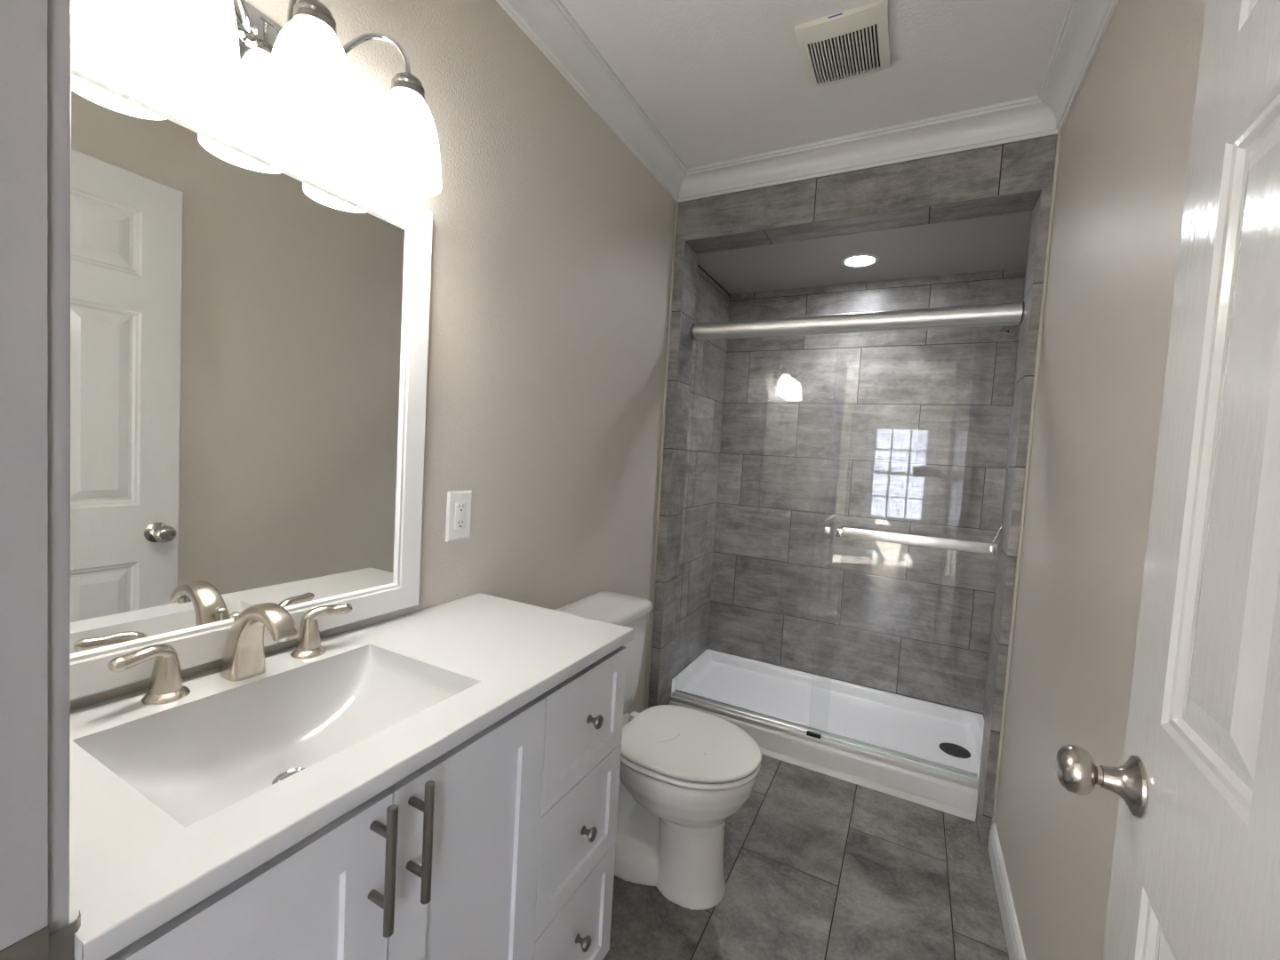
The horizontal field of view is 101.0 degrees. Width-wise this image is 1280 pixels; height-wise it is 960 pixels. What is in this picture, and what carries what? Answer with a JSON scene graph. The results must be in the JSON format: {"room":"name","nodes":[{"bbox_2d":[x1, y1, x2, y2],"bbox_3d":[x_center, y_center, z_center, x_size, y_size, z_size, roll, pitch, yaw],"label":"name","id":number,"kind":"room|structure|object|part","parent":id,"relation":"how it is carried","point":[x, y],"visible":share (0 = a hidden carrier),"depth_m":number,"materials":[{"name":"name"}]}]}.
{"room":"bathroom","nodes":[
{"label":"bathroom","id":0,"kind":"room"},
{"bbox_2d":[69,0,676,713],"bbox_3d":[-0.405,-0.054,1.472,0.100,2.624,1.967,5,3,27],"label":"wall","id":1,"kind":"structure","parent":0,"point":[553,243],"depth_m":1.46,"materials":[{"name":"beige paint"}]},
{"bbox_2d":[70,20,432,700],"bbox_3d":[-0.635,-0.144,0.875,0.022,0.864,0.668,5,3,27],"label":"mirror","id":2,"kind":"object","parent":1,"relation":"attached to","point":[250,307],"visible":0.69,"depth_m":0.83,"materials":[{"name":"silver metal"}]},
{"bbox_2d":[108,0,441,197],"bbox_3d":[-0.528,-0.680,0.834,0.172,0.250,0.468,5,3,27],"label":"vanity light","id":3,"kind":"object","parent":1,"relation":"attached to","point":[300,70],"visible":1,"depth_m":0.80,"materials":[{"name":"white glass"}]},
{"bbox_3d":[-0.589,-0.625,0.676,0.128,0.150,0.128,5,3,27],"label":"lamp shade","id":4,"kind":"part","parent":3,"relation":"part of","materials":[{"name":"white glass"}]},
{"bbox_3d":[-0.589,-0.623,0.676,0.060,0.078,0.060,5,3,27],"label":"bulb","id":5,"kind":"part","parent":3,"relation":"part of","materials":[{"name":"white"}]},
{"bbox_3d":[-0.598,-0.735,0.743,0.026,0.139,0.157,3,3,-5],"label":"arm","id":6,"kind":"part","parent":3,"relation":"part of","materials":[{"name":"silver metal"}]},
{"bbox_3d":[-0.591,-0.683,0.867,0.030,0.130,0.210,5,3,27],"label":"plate","id":7,"kind":"part","parent":3,"relation":"part of","materials":[{"name":"silver metal"}]},
{"bbox_3d":[-0.540,-0.737,0.840,0.090,0.139,0.028,5,3,27],"label":"arm","id":8,"kind":"part","parent":3,"relation":"part of","materials":[{"name":"silver metal"}]},
{"bbox_3d":[-0.511,-0.628,0.827,0.128,0.150,0.128,5,3,27],"label":"lamp shade","id":9,"kind":"part","parent":3,"relation":"part of","materials":[{"name":"white glass"}]},
{"bbox_3d":[-0.494,-0.739,0.942,0.157,0.139,0.026,2,3,-30],"label":"arm","id":10,"kind":"part","parent":3,"relation":"part of","materials":[{"name":"silver metal"}]},
{"bbox_3d":[-0.432,-0.631,0.978,0.128,0.150,0.128,5,3,27],"label":"lamp shade","id":11,"kind":"part","parent":3,"relation":"part of","materials":[{"name":"white glass"}]},
{"bbox_2d":[445,490,471,542],"bbox_3d":[-0.444,0.088,1.300,0.009,0.121,0.077,5,3,27],"label":"wall outlet","id":12,"kind":"object","parent":1,"relation":"attached to","point":[459,503],"visible":1,"depth_m":1.29,"materials":[{"name":"white plastic"}]},
{"bbox_2d":[454,502,466,529],"bbox_3d":[-0.441,0.088,1.299,0.003,0.066,0.033,5,3,27],"label":"receptacle","id":13,"kind":"object","parent":12,"relation":"attached to","point":[460,508],"depth_m":1.30,"materials":[{"name":"white plastic"}]},
{"bbox_2d":[496,0,687,201],"bbox_3d":[-0.259,-1.211,1.371,0.076,0.090,1.967,5,3,27],"label":"crown molding","id":14,"kind":"structure","parent":1,"relation":"attached to","point":[548,24],"depth_m":1.61,"materials":[{"name":"white wood"}]},
{"bbox_2d":[645,201,678,709],"bbox_3d":[0.091,-0.024,2.317,0.008,2.334,0.012,5,3,27],"label":"bead","id":15,"kind":"object","parent":1,"relation":"attached to","point":[676,203],"visible":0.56,"depth_m":2.31},
{"bbox_2d":[648,240,698,708],"bbox_3d":[0.105,-0.023,2.406,0.150,2.524,0.158,5,3,27],"label":"wall","id":16,"kind":"structure","parent":0,"point":[685,271],"depth_m":2.34,"materials":[{"name":"grey tile"}]},
{"bbox_2d":[691,301,1023,341],"bbox_3d":[0.794,-0.633,2.132,1.229,0.074,0.074,5,3,27],"label":"header rail","id":17,"kind":"object","parent":16,"relation":"attached to","point":[1000,314],"visible":0.99,"depth_m":2.06,"materials":[{"name":"silver metal"}]},
{"bbox_2d":[672,264,729,679],"bbox_3d":[0.253,-0.036,2.832,0.100,2.524,0.735,5,3,27],"label":"wall","id":18,"kind":"structure","parent":0,"point":[712,304],"depth_m":2.88,"materials":[{"name":"grey tile"}]},
{"bbox_2d":[603,754,1009,959],"bbox_3d":[0.335,1.261,1.555,1.610,0.120,2.975,5,3,27],"label":"floor","id":19,"kind":"structure","parent":0,"point":[818,866],"depth_m":1.56,"materials":[{"name":"grey tile"}]},
{"bbox_2d":[104,646,626,959],"bbox_3d":[-0.434,0.767,0.906,0.485,0.842,0.873,5,3,27],"label":"vanity cabinet","id":20,"kind":"object","parent":19,"relation":"on","point":[500,846],"visible":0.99,"depth_m":0.78,"materials":[{"name":"white paint"}]},
{"bbox_3d":[-0.396,0.740,0.549,0.018,0.708,0.275,5,3,27],"label":"door","id":21,"kind":"part","parent":20,"relation":"part of","materials":[{"name":"white paint"}]},
{"bbox_2d":[69,592,634,959],"bbox_3d":[-0.421,0.381,0.894,0.460,0.118,0.879,5,3,27],"label":"countertop","id":22,"kind":"structure","parent":20,"relation":"on","point":[172,804],"depth_m":0.74,"materials":[{"name":"white stone"}]},
{"bbox_2d":[107,602,352,705],"bbox_3d":[-0.592,0.253,0.828,0.152,0.124,0.335,5,3,27],"label":"faucet","id":23,"kind":"object","parent":22,"relation":"on","point":[244,653],"visible":1,"depth_m":0.81,"materials":[{"name":"silver metal"}]},
{"bbox_3d":[-0.690,0.267,0.737,0.037,0.069,0.086,4,3,19],"label":"lever","id":24,"kind":"part","parent":23,"relation":"part of","materials":[{"name":"silver metal"}]},
{"bbox_3d":[-0.684,0.306,0.763,0.053,0.014,0.053,5,3,27],"label":"handle","id":25,"kind":"part","parent":23,"relation":"part of","materials":[{"name":"silver metal"}]},
{"bbox_3d":[-0.656,0.262,0.855,0.016,0.096,0.016,5,3,27],"label":"lift rod","id":26,"kind":"part","parent":23,"relation":"part of","materials":[{"name":"silver metal"}]},
{"bbox_3d":[-0.592,0.253,0.824,0.148,0.124,0.051,5,3,27],"label":"spout","id":27,"kind":"part","parent":23,"relation":"part of","materials":[{"name":"silver metal"}]},
{"bbox_3d":[-0.591,0.302,0.942,0.053,0.014,0.053,5,3,27],"label":"handle","id":28,"kind":"part","parent":23,"relation":"part of","materials":[{"name":"silver metal"}]},
{"bbox_3d":[-0.575,0.262,0.960,0.037,0.069,0.086,5,4,35],"label":"lever","id":29,"kind":"part","parent":23,"relation":"part of","materials":[{"name":"silver metal"}]},
{"bbox_3d":[-0.302,0.455,0.621,0.038,0.154,0.012,5,3,27],"label":"bar handle","id":30,"kind":"part","parent":20,"relation":"part of","materials":[{"name":"silver metal"}]},
{"bbox_3d":[-0.278,0.454,0.668,0.038,0.154,0.012,5,3,27],"label":"bar handle","id":31,"kind":"part","parent":20,"relation":"part of","materials":[{"name":"silver metal"}]},
{"bbox_3d":[-0.261,0.734,0.807,0.018,0.708,0.302,5,3,27],"label":"door","id":32,"kind":"part","parent":20,"relation":"part of","materials":[{"name":"white paint"}]},
{"bbox_3d":[-0.137,0.954,1.083,0.018,0.256,0.288,5,3,27],"label":"drawer","id":33,"kind":"part","parent":20,"relation":"part of","materials":[{"name":"white paint"}]},
{"bbox_3d":[-0.123,0.709,1.071,0.018,0.229,0.288,5,3,27],"label":"drawer","id":34,"kind":"part","parent":20,"relation":"part of","materials":[{"name":"white paint"}]},
{"bbox_3d":[-0.115,0.938,1.071,0.029,0.027,0.027,5,3,27],"label":"knob","id":35,"kind":"part","parent":20,"relation":"part of","materials":[{"name":"silver metal"}]},
{"bbox_3d":[-0.110,0.483,1.059,0.018,0.217,0.288,5,3,27],"label":"drawer","id":36,"kind":"part","parent":20,"relation":"part of","materials":[{"name":"white paint"}]},
{"bbox_3d":[-0.102,0.708,1.059,0.029,0.027,0.027,5,3,27],"label":"knob","id":37,"kind":"part","parent":20,"relation":"part of","materials":[{"name":"silver metal"}]},
{"bbox_3d":[-0.089,0.478,1.048,0.029,0.027,0.027,5,3,27],"label":"knob","id":38,"kind":"part","parent":20,"relation":"part of","materials":[{"name":"silver metal"}]},
{"bbox_2d":[553,591,761,910],"bbox_3d":[0.035,0.802,1.611,0.665,0.754,0.432,5,3,27],"label":"toilet","id":39,"kind":"object","parent":19,"relation":"on","point":[684,772],"visible":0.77,"depth_m":1.50,"materials":[{"name":"white ceramic"}]},
{"bbox_3d":[-0.141,0.428,1.694,0.222,0.038,0.432,5,3,27],"label":"tank lid","id":40,"kind":"part","parent":39,"relation":"part of","materials":[{"name":"white ceramic"}]},
{"bbox_3d":[-0.151,0.612,1.704,0.198,0.330,0.402,5,3,27],"label":"tank","id":41,"kind":"part","parent":39,"relation":"part of","materials":[{"name":"white ceramic"}]},
{"bbox_3d":[0.030,0.986,1.618,0.632,0.386,0.359,5,3,27],"label":"bowl","id":42,"kind":"part","parent":39,"relation":"part of","materials":[{"name":"white ceramic"}]},
{"bbox_3d":[0.148,0.790,1.552,0.409,0.016,0.363,5,3,27],"label":"seat","id":43,"kind":"part","parent":39,"relation":"part of","materials":[{"name":"plastic"}]},
{"bbox_3d":[0.150,0.768,1.551,0.410,0.019,0.364,5,3,27],"label":"lid","id":44,"kind":"part","parent":39,"relation":"part of","materials":[{"name":"plastic"}]},
{"bbox_2d":[668,648,983,821],"bbox_3d":[0.847,1.125,2.523,1.404,0.106,0.774,5,3,27],"label":"shower pan","id":45,"kind":"object","parent":19,"relation":"on","point":[932,732],"visible":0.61,"depth_m":2.49,"materials":[{"name":"white plastic"}]},
{"bbox_2d":[670,688,977,789],"bbox_3d":[0.699,1.062,2.225,1.227,0.032,0.060,5,3,27],"label":"track","id":46,"kind":"object","parent":45,"relation":"on","point":[935,769],"visible":0.99,"depth_m":2.17,"materials":[{"name":"silver metal"}]},
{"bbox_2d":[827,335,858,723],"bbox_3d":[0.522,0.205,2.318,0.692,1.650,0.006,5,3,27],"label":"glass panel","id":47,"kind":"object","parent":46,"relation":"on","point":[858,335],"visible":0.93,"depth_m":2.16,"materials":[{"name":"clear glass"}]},
{"bbox_2d":[808,325,1019,774],"bbox_3d":[1.002,0.249,1.999,0.597,1.650,0.072,5,3,27],"label":"glass panel","id":48,"kind":"object","parent":46,"relation":"on","point":[983,548],"visible":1,"depth_m":1.95,"materials":[{"name":"clear"}]},
{"bbox_3d":[0.762,0.204,2.143,0.022,0.024,0.022,5,3,27],"label":"pull knob","id":49,"kind":"part","parent":48,"relation":"part of","materials":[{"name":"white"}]},
{"bbox_2d":[560,0,1070,168],"bbox_3d":[0.280,-1.258,1.053,1.516,0.100,2.132,5,3,27],"label":"ceiling","id":50,"kind":"structure","parent":0,"point":[719,80],"depth_m":1.55,"materials":[{"name":"paint"}]},
{"bbox_2d":[794,0,891,87],"bbox_3d":[0.570,-1.200,1.473,0.226,0.026,0.246,5,3,27],"label":"exhaust fan","id":51,"kind":"object","parent":50,"relation":"attached to","point":[855,41],"visible":1,"depth_m":1.45,"materials":[{"name":"beige plastic"}]},
{"bbox_2d":[697,209,1032,294],"bbox_3d":[1.008,-1.075,2.473,1.610,0.100,0.835,5,3,27],"label":"ceiling","id":52,"kind":"structure","parent":0,"point":[997,242],"depth_m":2.40,"materials":[{"name":"paint"}]},
{"bbox_2d":[840,253,879,267],"bbox_3d":[1.022,-1.020,2.456,0.166,0.006,0.166,5,3,27],"label":"recessed light","id":53,"kind":"object","parent":52,"relation":"in","point":[860,260],"visible":1,"depth_m":2.45,"materials":[{"name":"white plastic"}]},
{"bbox_2d":[706,267,1024,714],"bbox_3d":[1.114,0.013,2.856,1.610,2.524,0.100,5,3,27],"label":"wall","id":54,"kind":"structure","parent":0,"point":[929,434],"depth_m":2.76,"materials":[{"name":"grey tile"}]},
{"bbox_2d":[675,134,1057,254],"bbox_3d":[0.778,-1.152,2.031,1.516,0.355,0.158,5,3,27],"label":"wall header","id":55,"kind":"structure","parent":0,"point":[1008,178],"depth_m":1.92,"materials":[{"name":"grey tile"}]},
{"bbox_2d":[677,95,1058,202],"bbox_3d":[0.725,-1.182,1.925,1.316,0.090,0.076,5,3,27],"label":"crown molding","id":56,"kind":"structure","parent":55,"relation":"attached to","point":[1026,118],"depth_m":1.87,"materials":[{"name":"white wood"}]},
{"bbox_2d":[983,264,1027,719],"bbox_3d":[1.590,0.077,2.139,0.100,2.524,0.735,5,3,27],"label":"wall","id":57,"kind":"structure","parent":0,"point":[1015,382],"depth_m":2.47,"materials":[{"name":"grey tile"}]},
{"bbox_2d":[992,524,1002,542],"bbox_3d":[1.491,0.184,2.160,0.077,0.152,0.149,5,3,27],"label":"shower valve","id":58,"kind":"object","parent":57,"relation":"attached to","point":[999,530],"visible":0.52,"depth_m":2.17,"materials":[{"name":"silver metal"}]},
{"bbox_2d":[997,325,1018,339],"bbox_3d":[1.519,-0.655,2.124,0.124,0.173,0.070,5,3,27],"label":"showerhead","id":59,"kind":"object","parent":57,"relation":"attached to","point":[1008,332],"visible":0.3,"depth_m":2.12,"materials":[{"name":"silver metal"}]},
{"bbox_2d":[976,0,1206,959],"bbox_3d":[0.870,0.050,0.901,0.135,2.624,2.125,5,3,27],"label":"wall","id":60,"kind":"structure","parent":0,"point":[1125,140],"depth_m":1.13,"materials":[{"name":"beige paint"}]},
{"bbox_2d":[987,823,1026,959],"bbox_3d":[0.733,1.211,0.912,0.014,0.092,1.934,5,3,27],"label":"baseboard","id":61,"kind":"structure","parent":60,"relation":"attached to","point":[1015,948],"depth_m":1.49,"materials":[{"name":"white wood"}]},
{"bbox_2d":[991,132,1061,824],"bbox_3d":[1.249,0.074,1.717,0.009,2.334,0.012,5,3,27],"label":"bead","id":62,"kind":"object","parent":60,"relation":"attached to","point":[1059,136],"visible":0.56,"depth_m":1.71},
{"bbox_2d":[1038,0,1119,132],"bbox_3d":[0.838,-1.118,0.803,0.076,0.090,1.967,5,3,27],"label":"crown molding","id":63,"kind":"structure","parent":60,"relation":"attached to","point":[1085,22],"depth_m":1.40,"materials":[{"name":"white wood"}]},
{"bbox_3d":[0.023,0.043,0.079,2.850,2.624,0.115,5,3,27],"label":"wall","id":64,"kind":"structure","parent":0,"visible":0},
{"bbox_2d":[0,0,71,950],"bbox_3d":[-0.116,0.191,0.161,0.882,2.105,0.131,5,3,27],"label":"door frame","id":65,"kind":"structure","parent":64,"relation":"attached to","point":[36,35],"depth_m":0.37,"materials":[{"name":"paint"}]},
{"bbox_2d":[0,910,80,959],"bbox_3d":[-0.444,0.358,0.384,0.011,0.058,0.061,4,3,17],"label":"strike plate","id":66,"kind":"object","parent":64,"relation":"attached to","point":[60,945],"visible":1,"depth_m":0.39,"materials":[{"name":"silver metal"}]},
{"bbox_2d":[1055,0,1279,959],"bbox_3d":[0.434,0.244,0.353,0.114,2.018,0.723,5,3,27],"label":"door","id":67,"kind":"structure","parent":64,"relation":"in","point":[1196,872],"depth_m":0.51,"materials":[{"name":"white"}]},
{"bbox_3d":[0.567,0.357,0.627,0.042,0.067,0.067,5,3,27],"label":"knob","id":68,"kind":"part","parent":67,"relation":"part of","materials":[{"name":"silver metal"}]}
]}

